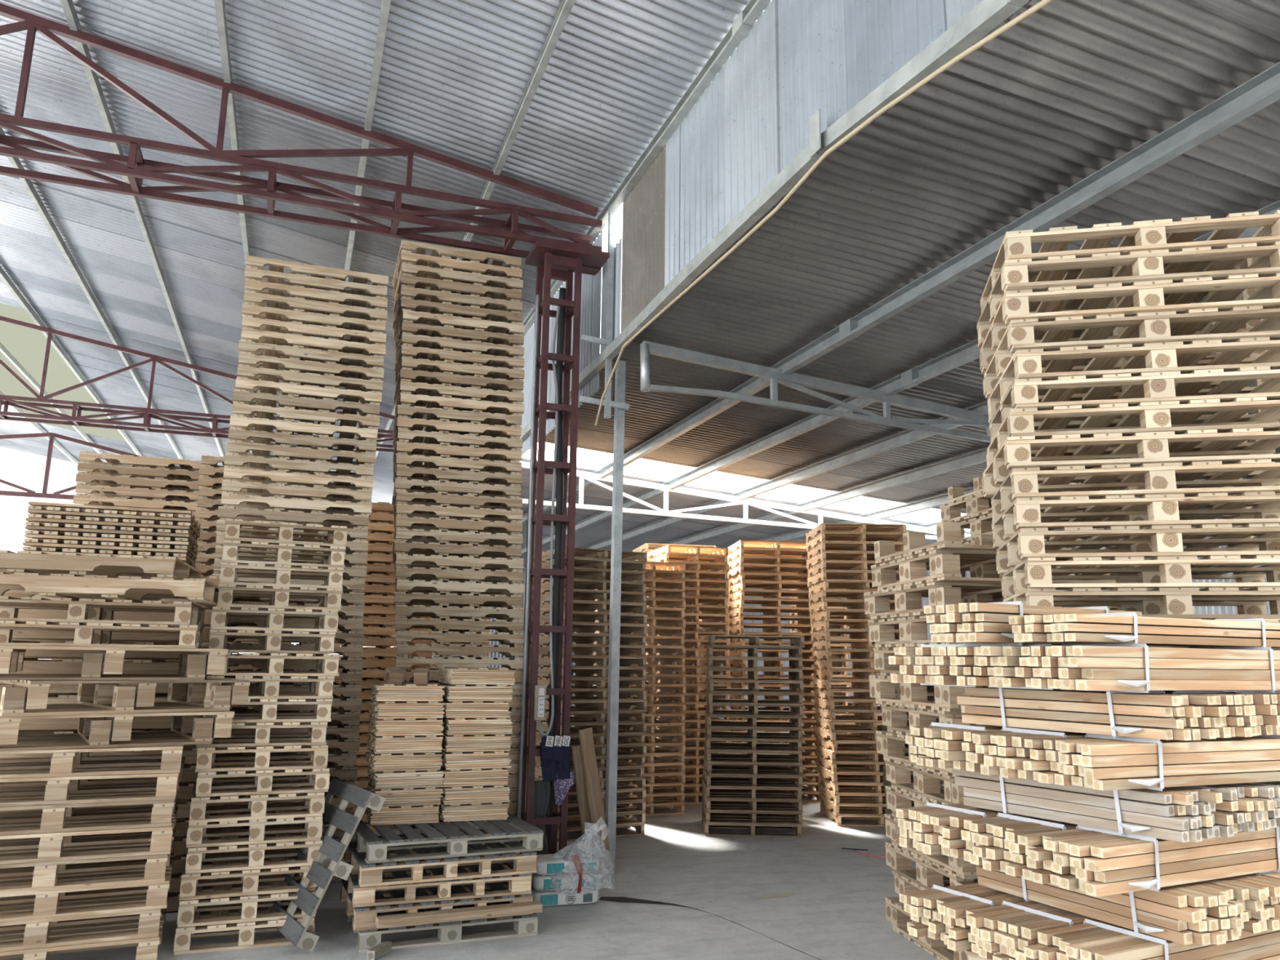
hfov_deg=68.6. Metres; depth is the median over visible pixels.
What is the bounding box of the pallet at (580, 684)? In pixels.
[528,676,645,689]
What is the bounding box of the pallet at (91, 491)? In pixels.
[75,484,199,507]
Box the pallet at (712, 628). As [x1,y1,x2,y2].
[647,622,728,632]
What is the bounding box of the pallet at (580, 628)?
[530,622,647,635]
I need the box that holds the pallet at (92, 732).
[0,715,213,751]
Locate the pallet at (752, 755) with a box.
[704,743,802,764]
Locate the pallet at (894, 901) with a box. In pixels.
[884,896,961,959]
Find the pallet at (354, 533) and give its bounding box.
[216,519,368,541]
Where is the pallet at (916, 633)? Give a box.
[873,622,980,647]
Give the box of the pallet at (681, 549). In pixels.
[646,544,728,559]
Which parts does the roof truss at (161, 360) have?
post, post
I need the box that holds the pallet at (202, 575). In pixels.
[201,574,212,577]
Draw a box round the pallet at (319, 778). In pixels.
[195,758,329,796]
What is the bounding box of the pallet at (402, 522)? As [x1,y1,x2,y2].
[393,515,522,541]
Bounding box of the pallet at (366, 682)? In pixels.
[333,677,430,688]
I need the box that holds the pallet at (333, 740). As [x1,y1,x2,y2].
[216,733,359,754]
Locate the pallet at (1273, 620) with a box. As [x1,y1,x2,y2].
[1147,618,1279,650]
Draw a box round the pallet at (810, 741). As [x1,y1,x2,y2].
[729,733,817,747]
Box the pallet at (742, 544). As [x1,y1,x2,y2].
[728,539,813,554]
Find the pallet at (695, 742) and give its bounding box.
[656,733,728,748]
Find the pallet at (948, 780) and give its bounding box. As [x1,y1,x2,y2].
[884,760,955,801]
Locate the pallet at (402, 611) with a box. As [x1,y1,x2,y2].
[395,604,524,622]
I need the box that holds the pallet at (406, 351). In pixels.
[395,345,524,383]
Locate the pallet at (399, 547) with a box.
[392,540,521,562]
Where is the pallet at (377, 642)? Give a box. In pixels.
[311,635,431,647]
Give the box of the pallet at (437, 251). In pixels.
[392,240,521,286]
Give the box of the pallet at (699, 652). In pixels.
[671,651,706,658]
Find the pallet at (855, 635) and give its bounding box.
[810,630,899,641]
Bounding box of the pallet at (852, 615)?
[809,609,890,622]
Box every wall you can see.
[393,567,718,719]
[421,0,1031,487]
[600,238,622,357]
[718,518,1270,719]
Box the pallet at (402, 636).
[395,630,524,645]
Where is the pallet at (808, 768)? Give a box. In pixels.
[796,759,818,774]
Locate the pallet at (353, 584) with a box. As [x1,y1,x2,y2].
[212,573,364,593]
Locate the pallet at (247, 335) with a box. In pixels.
[240,328,386,379]
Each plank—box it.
[375,901,542,928]
[571,745,595,856]
[577,727,610,874]
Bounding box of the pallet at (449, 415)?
[392,404,522,437]
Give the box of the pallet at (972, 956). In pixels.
[968,950,992,959]
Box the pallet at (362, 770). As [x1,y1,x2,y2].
[356,765,369,777]
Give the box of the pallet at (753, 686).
[706,679,804,693]
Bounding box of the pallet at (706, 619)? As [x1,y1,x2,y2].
[647,614,728,624]
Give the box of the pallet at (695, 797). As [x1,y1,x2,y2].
[660,786,702,804]
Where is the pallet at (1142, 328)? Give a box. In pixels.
[982,305,1279,398]
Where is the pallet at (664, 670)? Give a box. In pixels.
[593,664,685,675]
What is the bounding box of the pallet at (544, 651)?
[529,644,644,657]
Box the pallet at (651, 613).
[594,608,684,618]
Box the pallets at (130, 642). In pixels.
[11,639,178,662]
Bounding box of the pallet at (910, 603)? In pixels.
[869,586,1110,619]
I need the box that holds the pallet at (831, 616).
[790,615,848,623]
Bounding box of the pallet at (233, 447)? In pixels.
[226,440,375,475]
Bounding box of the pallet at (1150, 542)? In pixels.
[995,523,1279,573]
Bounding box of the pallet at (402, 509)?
[393,503,523,529]
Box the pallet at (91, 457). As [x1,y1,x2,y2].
[79,451,204,477]
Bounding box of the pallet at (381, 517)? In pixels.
[368,511,394,524]
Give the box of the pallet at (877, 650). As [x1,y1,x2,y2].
[873,646,938,669]
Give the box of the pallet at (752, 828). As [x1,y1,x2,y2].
[701,808,801,837]
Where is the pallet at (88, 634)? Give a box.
[0,620,202,648]
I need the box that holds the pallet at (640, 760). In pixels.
[526,748,645,770]
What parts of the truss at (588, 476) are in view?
post, post, post, post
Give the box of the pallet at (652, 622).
[595,617,685,628]
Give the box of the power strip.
[533,685,546,719]
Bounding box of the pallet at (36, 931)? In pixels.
[0,885,163,951]
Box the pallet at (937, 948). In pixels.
[890,906,971,959]
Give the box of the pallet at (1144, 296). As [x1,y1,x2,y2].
[979,272,1279,373]
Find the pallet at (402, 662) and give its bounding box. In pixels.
[395,656,523,670]
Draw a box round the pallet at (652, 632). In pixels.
[594,627,684,637]
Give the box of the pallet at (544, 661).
[529,656,646,667]
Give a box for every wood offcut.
[366,941,391,959]
[383,667,404,684]
[413,667,429,684]
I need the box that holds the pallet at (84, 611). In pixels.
[0,595,204,628]
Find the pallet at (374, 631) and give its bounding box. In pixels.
[337,625,431,637]
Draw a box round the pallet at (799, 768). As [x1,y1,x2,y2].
[703,754,803,776]
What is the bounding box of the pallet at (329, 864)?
[267,777,385,951]
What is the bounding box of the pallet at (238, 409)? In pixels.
[231,402,379,447]
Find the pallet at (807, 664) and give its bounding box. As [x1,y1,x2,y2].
[728,659,814,668]
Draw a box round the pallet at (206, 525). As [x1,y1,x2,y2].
[197,519,220,537]
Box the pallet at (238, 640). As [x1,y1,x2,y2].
[227,638,262,643]
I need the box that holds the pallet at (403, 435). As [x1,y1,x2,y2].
[392,428,522,460]
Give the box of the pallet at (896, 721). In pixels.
[885,709,976,735]
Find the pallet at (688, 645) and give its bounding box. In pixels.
[645,640,728,649]
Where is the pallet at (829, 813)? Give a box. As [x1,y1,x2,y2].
[819,802,885,826]
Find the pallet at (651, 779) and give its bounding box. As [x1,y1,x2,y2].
[617,765,685,786]
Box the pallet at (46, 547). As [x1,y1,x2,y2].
[22,542,196,565]
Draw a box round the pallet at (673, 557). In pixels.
[647,553,727,564]
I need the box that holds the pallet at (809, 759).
[728,751,817,765]
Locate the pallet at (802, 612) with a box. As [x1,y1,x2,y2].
[728,607,817,618]
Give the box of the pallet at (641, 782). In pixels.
[525,770,645,793]
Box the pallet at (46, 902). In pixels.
[0,849,174,922]
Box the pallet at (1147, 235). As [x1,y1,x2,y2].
[980,209,1279,312]
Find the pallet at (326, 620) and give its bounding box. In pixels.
[210,606,338,633]
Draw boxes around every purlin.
[0,127,182,458]
[0,266,142,456]
[0,342,106,462]
[0,391,78,465]
[59,0,224,457]
[214,0,249,267]
[344,0,391,289]
[375,0,575,458]
[485,62,1279,540]
[514,200,1279,556]
[553,326,1205,559]
[666,384,1248,544]
[721,419,1279,555]
[721,451,1279,571]
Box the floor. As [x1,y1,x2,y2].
[0,722,939,959]
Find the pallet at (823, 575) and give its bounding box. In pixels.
[807,571,899,586]
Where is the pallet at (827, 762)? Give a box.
[817,754,884,773]
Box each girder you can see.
[0,113,602,257]
[0,394,424,453]
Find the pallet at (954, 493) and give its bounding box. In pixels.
[947,476,1081,502]
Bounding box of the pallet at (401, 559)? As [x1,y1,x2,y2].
[394,553,524,574]
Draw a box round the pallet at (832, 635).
[790,629,866,638]
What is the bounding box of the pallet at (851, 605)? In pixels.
[808,600,895,613]
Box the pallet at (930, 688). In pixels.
[894,683,933,694]
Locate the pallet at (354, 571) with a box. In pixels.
[213,560,366,580]
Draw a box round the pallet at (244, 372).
[236,365,382,414]
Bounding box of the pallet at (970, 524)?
[960,511,1099,536]
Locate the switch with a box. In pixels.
[538,688,544,695]
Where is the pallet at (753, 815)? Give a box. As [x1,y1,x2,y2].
[702,798,802,825]
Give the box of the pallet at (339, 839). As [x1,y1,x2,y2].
[238,826,342,842]
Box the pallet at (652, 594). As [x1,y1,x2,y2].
[595,589,684,600]
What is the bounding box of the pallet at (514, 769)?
[506,760,519,773]
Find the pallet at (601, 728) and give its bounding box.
[527,717,646,736]
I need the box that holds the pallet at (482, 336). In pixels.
[395,321,524,361]
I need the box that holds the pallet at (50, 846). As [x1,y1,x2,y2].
[0,803,178,864]
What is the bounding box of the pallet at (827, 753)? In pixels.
[817,744,908,763]
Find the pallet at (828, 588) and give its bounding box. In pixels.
[789,588,877,590]
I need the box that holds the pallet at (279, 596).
[216,584,342,612]
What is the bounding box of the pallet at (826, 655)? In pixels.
[811,649,903,660]
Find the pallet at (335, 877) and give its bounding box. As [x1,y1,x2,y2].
[204,859,342,886]
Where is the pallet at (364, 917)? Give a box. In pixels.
[339,870,533,931]
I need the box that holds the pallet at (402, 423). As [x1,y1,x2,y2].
[392,417,521,448]
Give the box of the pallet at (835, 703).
[804,699,878,705]
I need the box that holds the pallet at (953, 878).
[884,841,973,886]
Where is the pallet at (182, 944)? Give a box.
[173,893,315,955]
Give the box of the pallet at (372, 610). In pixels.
[363,604,430,617]
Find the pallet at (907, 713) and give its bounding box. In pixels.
[880,703,937,716]
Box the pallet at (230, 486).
[221,480,372,511]
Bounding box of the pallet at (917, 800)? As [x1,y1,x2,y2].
[885,785,942,809]
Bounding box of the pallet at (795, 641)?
[707,635,804,647]
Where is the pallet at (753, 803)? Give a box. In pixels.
[702,788,803,813]
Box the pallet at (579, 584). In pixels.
[532,578,646,594]
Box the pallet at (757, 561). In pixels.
[727,556,813,570]
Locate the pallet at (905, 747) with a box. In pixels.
[902,741,908,750]
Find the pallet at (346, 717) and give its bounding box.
[229,706,359,725]
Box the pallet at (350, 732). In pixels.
[220,720,359,739]
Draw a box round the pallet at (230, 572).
[218,562,343,591]
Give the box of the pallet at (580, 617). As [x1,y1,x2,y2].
[531,612,647,625]
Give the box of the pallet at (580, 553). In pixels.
[533,546,647,563]
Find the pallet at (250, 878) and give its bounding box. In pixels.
[178,848,317,900]
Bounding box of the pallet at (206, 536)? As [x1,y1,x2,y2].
[198,530,216,542]
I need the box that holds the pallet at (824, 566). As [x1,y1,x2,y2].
[807,561,899,577]
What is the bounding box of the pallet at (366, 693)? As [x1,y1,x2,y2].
[332,688,373,699]
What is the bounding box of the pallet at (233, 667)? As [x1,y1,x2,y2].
[228,664,297,671]
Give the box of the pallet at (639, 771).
[526,759,644,781]
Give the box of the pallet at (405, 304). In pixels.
[393,297,522,340]
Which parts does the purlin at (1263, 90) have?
splice plate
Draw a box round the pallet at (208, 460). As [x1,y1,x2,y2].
[200,454,271,475]
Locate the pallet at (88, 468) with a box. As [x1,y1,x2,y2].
[77,462,201,488]
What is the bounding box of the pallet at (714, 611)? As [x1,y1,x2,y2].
[647,605,728,616]
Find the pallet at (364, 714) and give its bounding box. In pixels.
[360,710,371,721]
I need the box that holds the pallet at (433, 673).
[400,668,522,683]
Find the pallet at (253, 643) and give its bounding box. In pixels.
[200,642,300,653]
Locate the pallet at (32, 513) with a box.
[26,509,199,537]
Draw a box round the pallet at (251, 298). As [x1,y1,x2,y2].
[244,291,387,341]
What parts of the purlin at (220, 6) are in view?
splice plate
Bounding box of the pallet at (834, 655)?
[811,653,874,660]
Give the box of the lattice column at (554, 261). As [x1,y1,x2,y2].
[516,240,609,853]
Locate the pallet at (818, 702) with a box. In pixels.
[813,697,880,711]
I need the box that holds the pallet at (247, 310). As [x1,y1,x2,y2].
[241,303,386,355]
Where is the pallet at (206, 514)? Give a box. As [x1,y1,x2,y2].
[195,508,219,527]
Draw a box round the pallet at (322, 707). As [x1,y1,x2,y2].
[203,698,333,722]
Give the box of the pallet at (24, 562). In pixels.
[0,550,201,580]
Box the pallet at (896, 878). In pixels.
[893,868,921,893]
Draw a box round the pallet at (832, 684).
[810,683,851,686]
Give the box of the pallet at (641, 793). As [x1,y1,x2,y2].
[525,782,645,806]
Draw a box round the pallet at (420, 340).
[394,333,524,372]
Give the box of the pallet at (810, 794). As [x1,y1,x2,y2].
[801,785,819,802]
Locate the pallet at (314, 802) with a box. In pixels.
[188,779,324,822]
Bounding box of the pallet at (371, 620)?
[337,614,431,627]
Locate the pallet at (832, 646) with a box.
[830,644,875,653]
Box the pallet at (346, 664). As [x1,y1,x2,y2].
[228,657,362,671]
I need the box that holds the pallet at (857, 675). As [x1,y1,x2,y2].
[813,669,879,680]
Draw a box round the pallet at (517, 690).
[404,680,522,696]
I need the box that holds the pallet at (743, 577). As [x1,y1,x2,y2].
[728,573,814,586]
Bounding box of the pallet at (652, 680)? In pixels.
[594,674,685,685]
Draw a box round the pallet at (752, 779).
[702,764,803,788]
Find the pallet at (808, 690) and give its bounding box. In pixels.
[728,683,814,694]
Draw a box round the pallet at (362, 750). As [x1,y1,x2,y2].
[356,743,368,754]
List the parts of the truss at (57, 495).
post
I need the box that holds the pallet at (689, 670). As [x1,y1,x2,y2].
[645,666,728,675]
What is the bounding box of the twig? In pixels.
[841,848,867,850]
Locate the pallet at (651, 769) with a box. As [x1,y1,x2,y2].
[617,755,684,775]
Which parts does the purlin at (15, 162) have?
splice plate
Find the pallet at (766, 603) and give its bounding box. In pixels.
[727,599,814,610]
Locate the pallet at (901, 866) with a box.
[890,849,977,889]
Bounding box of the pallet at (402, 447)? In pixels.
[392,440,521,471]
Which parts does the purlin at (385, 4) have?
splice plate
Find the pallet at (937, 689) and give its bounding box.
[868,675,973,704]
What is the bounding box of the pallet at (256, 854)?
[185,823,322,873]
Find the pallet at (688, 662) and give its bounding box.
[646,657,728,666]
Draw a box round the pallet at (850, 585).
[808,581,897,595]
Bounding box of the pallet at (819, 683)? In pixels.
[812,678,870,690]
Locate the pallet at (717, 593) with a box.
[646,587,728,598]
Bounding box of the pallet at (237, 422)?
[229,415,377,458]
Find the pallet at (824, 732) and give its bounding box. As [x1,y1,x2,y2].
[814,725,905,742]
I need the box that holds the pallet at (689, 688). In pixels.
[656,684,729,693]
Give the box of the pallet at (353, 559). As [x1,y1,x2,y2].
[214,546,367,567]
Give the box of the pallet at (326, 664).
[211,652,339,675]
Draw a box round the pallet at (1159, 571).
[1001,555,1279,599]
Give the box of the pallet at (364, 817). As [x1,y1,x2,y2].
[352,811,367,822]
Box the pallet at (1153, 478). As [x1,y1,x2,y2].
[991,458,1279,522]
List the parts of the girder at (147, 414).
post, post, post, post, post, post, post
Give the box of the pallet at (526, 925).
[345,888,537,952]
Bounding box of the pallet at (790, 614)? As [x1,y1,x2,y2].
[789,607,847,615]
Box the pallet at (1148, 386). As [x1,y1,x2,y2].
[989,365,1279,441]
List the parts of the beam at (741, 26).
splice plate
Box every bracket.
[578,395,629,409]
[580,333,612,346]
[808,108,821,159]
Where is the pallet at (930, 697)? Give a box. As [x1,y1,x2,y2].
[895,693,934,701]
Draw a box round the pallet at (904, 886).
[898,878,919,893]
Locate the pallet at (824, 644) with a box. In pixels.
[812,640,875,650]
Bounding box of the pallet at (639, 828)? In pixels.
[556,817,644,842]
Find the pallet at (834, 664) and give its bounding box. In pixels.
[803,661,874,668]
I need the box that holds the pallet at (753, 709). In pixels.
[706,700,804,716]
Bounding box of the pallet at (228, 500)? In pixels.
[221,493,372,523]
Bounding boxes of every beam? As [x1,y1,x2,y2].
[515,0,1030,441]
[520,0,771,336]
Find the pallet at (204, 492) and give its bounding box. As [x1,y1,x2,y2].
[198,486,225,506]
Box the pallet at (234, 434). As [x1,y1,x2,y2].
[227,427,377,463]
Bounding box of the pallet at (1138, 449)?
[982,427,1279,497]
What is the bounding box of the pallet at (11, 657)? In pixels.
[0,645,227,674]
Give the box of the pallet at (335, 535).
[223,518,346,553]
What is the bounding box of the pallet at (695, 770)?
[657,759,703,776]
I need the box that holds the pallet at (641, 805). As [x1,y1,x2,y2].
[524,795,645,817]
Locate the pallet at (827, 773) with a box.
[816,763,884,784]
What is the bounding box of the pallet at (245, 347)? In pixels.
[238,340,383,391]
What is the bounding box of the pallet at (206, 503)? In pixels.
[197,497,223,516]
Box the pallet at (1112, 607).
[1061,605,1117,610]
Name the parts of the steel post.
post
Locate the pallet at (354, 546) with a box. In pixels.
[215,533,368,554]
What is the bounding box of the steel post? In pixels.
[604,204,626,871]
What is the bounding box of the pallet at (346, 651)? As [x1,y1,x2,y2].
[207,642,362,657]
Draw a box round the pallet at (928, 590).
[863,582,1084,614]
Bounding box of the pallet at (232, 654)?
[231,653,292,658]
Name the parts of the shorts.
trouser leg, seat, trouser leg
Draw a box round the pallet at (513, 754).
[507,747,519,760]
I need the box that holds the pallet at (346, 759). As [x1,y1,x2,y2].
[216,747,356,767]
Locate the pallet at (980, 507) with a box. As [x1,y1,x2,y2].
[944,498,1083,522]
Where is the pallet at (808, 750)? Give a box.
[733,742,817,756]
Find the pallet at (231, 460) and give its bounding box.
[223,453,373,487]
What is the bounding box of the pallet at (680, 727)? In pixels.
[606,720,684,734]
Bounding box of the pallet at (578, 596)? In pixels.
[532,590,646,604]
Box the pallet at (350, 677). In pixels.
[228,668,362,684]
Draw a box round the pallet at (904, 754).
[902,744,908,755]
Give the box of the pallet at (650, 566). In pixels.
[636,561,685,572]
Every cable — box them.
[537,306,559,736]
[599,896,820,959]
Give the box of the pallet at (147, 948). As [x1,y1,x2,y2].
[0,897,168,959]
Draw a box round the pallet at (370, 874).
[342,833,537,887]
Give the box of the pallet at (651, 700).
[626,695,684,705]
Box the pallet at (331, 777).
[209,775,355,797]
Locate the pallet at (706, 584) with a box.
[675,579,728,590]
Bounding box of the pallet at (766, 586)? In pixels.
[728,582,814,594]
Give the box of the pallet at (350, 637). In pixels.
[227,631,364,644]
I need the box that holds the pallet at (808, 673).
[728,666,814,677]
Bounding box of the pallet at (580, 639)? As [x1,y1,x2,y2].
[530,634,645,646]
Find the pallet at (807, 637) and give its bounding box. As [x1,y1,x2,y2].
[728,632,812,642]
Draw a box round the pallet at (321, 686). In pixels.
[204,674,334,698]
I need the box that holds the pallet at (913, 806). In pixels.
[884,787,914,807]
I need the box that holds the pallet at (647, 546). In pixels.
[632,542,715,551]
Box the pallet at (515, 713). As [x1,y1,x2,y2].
[506,707,521,721]
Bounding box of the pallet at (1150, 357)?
[986,336,1279,423]
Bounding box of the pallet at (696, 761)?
[655,750,704,766]
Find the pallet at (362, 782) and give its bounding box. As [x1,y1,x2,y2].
[351,777,368,788]
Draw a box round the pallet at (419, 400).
[395,392,524,425]
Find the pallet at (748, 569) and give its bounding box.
[728,564,813,578]
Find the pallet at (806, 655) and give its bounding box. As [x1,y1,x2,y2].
[727,650,812,659]
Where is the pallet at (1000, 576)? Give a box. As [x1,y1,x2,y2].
[964,571,1075,577]
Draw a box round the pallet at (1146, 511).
[991,491,1279,548]
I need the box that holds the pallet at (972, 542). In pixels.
[962,537,1087,544]
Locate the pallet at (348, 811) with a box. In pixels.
[209,804,352,825]
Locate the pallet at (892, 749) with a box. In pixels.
[881,737,957,777]
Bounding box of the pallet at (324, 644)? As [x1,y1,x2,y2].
[208,629,335,653]
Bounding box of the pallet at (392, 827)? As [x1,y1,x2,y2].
[387,813,516,830]
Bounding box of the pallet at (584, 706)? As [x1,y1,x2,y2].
[528,698,647,712]
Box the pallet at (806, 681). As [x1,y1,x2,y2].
[727,675,814,685]
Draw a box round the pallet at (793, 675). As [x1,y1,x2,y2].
[706,668,803,681]
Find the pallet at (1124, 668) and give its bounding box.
[1124,667,1279,670]
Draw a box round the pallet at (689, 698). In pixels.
[655,693,728,702]
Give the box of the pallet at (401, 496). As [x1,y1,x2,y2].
[393,490,522,517]
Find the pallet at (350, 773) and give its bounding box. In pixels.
[211,761,357,784]
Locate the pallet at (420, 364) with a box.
[395,356,524,392]
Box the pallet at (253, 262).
[245,255,388,303]
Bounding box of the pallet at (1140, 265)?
[976,240,1279,347]
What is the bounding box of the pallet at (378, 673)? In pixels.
[310,666,431,679]
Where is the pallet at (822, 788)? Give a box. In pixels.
[817,782,885,804]
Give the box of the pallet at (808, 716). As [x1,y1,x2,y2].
[728,708,816,720]
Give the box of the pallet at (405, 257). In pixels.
[392,251,522,297]
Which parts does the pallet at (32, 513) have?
deck panel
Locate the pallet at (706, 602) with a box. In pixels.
[646,596,727,607]
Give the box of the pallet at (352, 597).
[231,591,364,606]
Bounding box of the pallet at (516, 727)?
[510,721,520,734]
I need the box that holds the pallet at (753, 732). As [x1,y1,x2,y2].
[705,722,802,740]
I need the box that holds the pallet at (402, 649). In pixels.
[396,643,524,657]
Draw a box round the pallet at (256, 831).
[186,801,322,848]
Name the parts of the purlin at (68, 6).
splice plate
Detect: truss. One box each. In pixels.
[0,3,598,216]
[0,315,425,427]
[0,432,180,499]
[520,461,970,540]
[640,340,1248,479]
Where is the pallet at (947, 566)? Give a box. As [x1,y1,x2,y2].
[875,554,1115,591]
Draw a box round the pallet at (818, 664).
[813,659,903,671]
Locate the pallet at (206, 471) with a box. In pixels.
[199,465,248,486]
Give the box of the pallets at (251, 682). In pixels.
[229,681,297,772]
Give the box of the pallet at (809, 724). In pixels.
[728,717,817,729]
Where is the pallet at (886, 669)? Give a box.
[878,653,967,675]
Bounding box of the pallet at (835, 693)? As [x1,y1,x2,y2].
[813,691,853,696]
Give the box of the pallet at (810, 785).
[795,776,817,792]
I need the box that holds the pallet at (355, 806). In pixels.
[352,804,366,812]
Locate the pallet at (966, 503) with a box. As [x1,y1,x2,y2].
[939,493,991,521]
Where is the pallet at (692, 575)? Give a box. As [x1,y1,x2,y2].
[676,571,728,581]
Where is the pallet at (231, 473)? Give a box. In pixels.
[223,466,373,498]
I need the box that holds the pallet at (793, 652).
[706,646,802,658]
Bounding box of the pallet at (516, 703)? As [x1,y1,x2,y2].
[503,696,521,708]
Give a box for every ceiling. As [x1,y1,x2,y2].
[0,0,750,509]
[0,303,126,442]
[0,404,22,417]
[487,0,1279,588]
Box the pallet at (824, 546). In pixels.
[807,542,903,559]
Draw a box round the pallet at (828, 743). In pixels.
[816,735,908,752]
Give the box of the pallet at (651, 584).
[594,580,684,591]
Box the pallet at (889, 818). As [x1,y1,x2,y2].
[884,813,955,867]
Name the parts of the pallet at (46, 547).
deck panel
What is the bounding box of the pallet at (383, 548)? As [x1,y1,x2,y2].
[364,542,426,555]
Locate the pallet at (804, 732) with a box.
[804,732,859,737]
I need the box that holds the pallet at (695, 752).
[655,742,728,757]
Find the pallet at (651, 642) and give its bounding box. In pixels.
[593,636,684,647]
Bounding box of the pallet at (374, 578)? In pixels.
[364,573,395,585]
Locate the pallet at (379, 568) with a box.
[364,562,395,575]
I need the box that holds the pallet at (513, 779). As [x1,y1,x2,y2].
[506,773,518,787]
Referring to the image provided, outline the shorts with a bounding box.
[540,735,570,781]
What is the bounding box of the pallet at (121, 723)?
[0,710,234,744]
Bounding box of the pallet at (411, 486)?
[391,478,520,506]
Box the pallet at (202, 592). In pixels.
[0,572,218,607]
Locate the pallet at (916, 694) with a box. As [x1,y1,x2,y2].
[874,680,988,711]
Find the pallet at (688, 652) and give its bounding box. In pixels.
[645,649,727,658]
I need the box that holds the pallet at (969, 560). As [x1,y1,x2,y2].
[871,549,1104,586]
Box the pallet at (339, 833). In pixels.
[208,820,345,837]
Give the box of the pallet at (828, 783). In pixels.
[818,773,884,795]
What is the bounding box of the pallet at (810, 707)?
[729,703,815,712]
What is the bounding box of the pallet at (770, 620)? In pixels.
[728,615,817,626]
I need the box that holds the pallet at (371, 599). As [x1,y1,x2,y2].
[363,594,430,606]
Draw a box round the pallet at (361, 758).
[355,754,368,765]
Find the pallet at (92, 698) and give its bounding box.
[0,682,231,716]
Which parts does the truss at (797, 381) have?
post, post, post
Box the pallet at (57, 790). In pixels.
[0,756,185,806]
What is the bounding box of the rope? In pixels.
[595,0,1053,426]
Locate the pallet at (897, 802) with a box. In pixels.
[890,793,924,817]
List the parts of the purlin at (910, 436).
splice plate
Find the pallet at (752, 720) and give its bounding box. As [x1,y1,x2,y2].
[705,711,802,728]
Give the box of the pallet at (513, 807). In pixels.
[506,800,517,813]
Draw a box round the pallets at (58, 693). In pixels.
[0,575,229,911]
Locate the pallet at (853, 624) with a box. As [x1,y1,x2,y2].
[810,620,899,632]
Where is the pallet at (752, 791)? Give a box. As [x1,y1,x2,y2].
[702,776,802,800]
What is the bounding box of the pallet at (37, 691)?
[0,676,249,709]
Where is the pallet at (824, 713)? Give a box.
[814,706,909,721]
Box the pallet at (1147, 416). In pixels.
[986,396,1279,470]
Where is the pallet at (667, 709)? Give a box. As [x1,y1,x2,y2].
[626,702,685,715]
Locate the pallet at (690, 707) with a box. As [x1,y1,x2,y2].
[655,702,728,711]
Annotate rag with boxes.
[533,780,551,854]
[553,771,574,804]
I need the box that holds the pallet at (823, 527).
[805,523,906,542]
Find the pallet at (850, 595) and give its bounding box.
[808,591,894,604]
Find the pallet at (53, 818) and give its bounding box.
[0,782,177,835]
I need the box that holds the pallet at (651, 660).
[593,656,684,666]
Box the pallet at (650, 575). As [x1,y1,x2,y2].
[635,569,684,582]
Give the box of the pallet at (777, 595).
[728,590,814,602]
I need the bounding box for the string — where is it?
[853,849,885,857]
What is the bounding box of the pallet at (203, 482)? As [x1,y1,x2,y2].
[198,475,226,496]
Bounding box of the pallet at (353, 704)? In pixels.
[230,693,362,712]
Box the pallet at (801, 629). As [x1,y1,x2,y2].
[728,624,817,634]
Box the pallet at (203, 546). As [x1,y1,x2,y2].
[196,541,216,554]
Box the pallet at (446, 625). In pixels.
[395,617,524,633]
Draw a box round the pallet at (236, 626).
[203,626,259,628]
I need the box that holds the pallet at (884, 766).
[883,765,943,784]
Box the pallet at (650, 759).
[626,746,684,764]
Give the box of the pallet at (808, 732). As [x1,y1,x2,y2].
[729,725,816,738]
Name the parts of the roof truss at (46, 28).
post, post, post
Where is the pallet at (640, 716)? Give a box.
[528,706,644,724]
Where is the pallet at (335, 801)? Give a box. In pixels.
[213,791,353,812]
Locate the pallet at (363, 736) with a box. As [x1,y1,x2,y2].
[359,732,368,743]
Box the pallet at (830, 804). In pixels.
[818,793,886,816]
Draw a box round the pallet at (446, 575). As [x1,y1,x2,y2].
[395,566,523,584]
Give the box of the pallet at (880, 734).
[875,730,951,769]
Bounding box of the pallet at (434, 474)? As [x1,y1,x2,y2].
[394,466,522,494]
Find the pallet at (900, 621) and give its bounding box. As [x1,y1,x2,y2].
[867,613,940,641]
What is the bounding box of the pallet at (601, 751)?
[527,737,646,759]
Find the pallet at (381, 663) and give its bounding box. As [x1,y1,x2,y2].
[315,657,430,668]
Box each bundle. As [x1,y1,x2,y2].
[364,804,439,825]
[365,747,442,771]
[366,731,443,753]
[367,765,444,789]
[367,781,443,807]
[368,699,445,719]
[368,715,443,736]
[370,682,444,701]
[437,683,512,701]
[438,666,515,684]
[438,750,511,769]
[438,802,509,822]
[439,699,510,717]
[440,732,511,751]
[440,766,509,786]
[440,784,510,804]
[441,717,512,735]
[888,644,976,687]
[896,802,1017,857]
[898,883,1025,951]
[905,722,1040,769]
[923,600,1142,645]
[946,644,1124,689]
[951,768,1234,842]
[956,686,1226,740]
[960,812,1077,876]
[961,727,1086,778]
[965,900,1100,959]
[976,865,1244,945]
[1008,612,1279,648]
[1014,643,1279,693]
[1017,824,1279,897]
[1022,733,1279,791]
[1023,918,1279,959]
[1058,688,1277,737]
[1189,782,1279,833]
[1201,873,1279,933]
[1225,689,1279,735]
[1250,781,1279,826]
[1252,870,1279,879]
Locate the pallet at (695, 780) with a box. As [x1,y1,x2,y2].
[660,768,702,785]
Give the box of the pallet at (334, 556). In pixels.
[222,540,346,573]

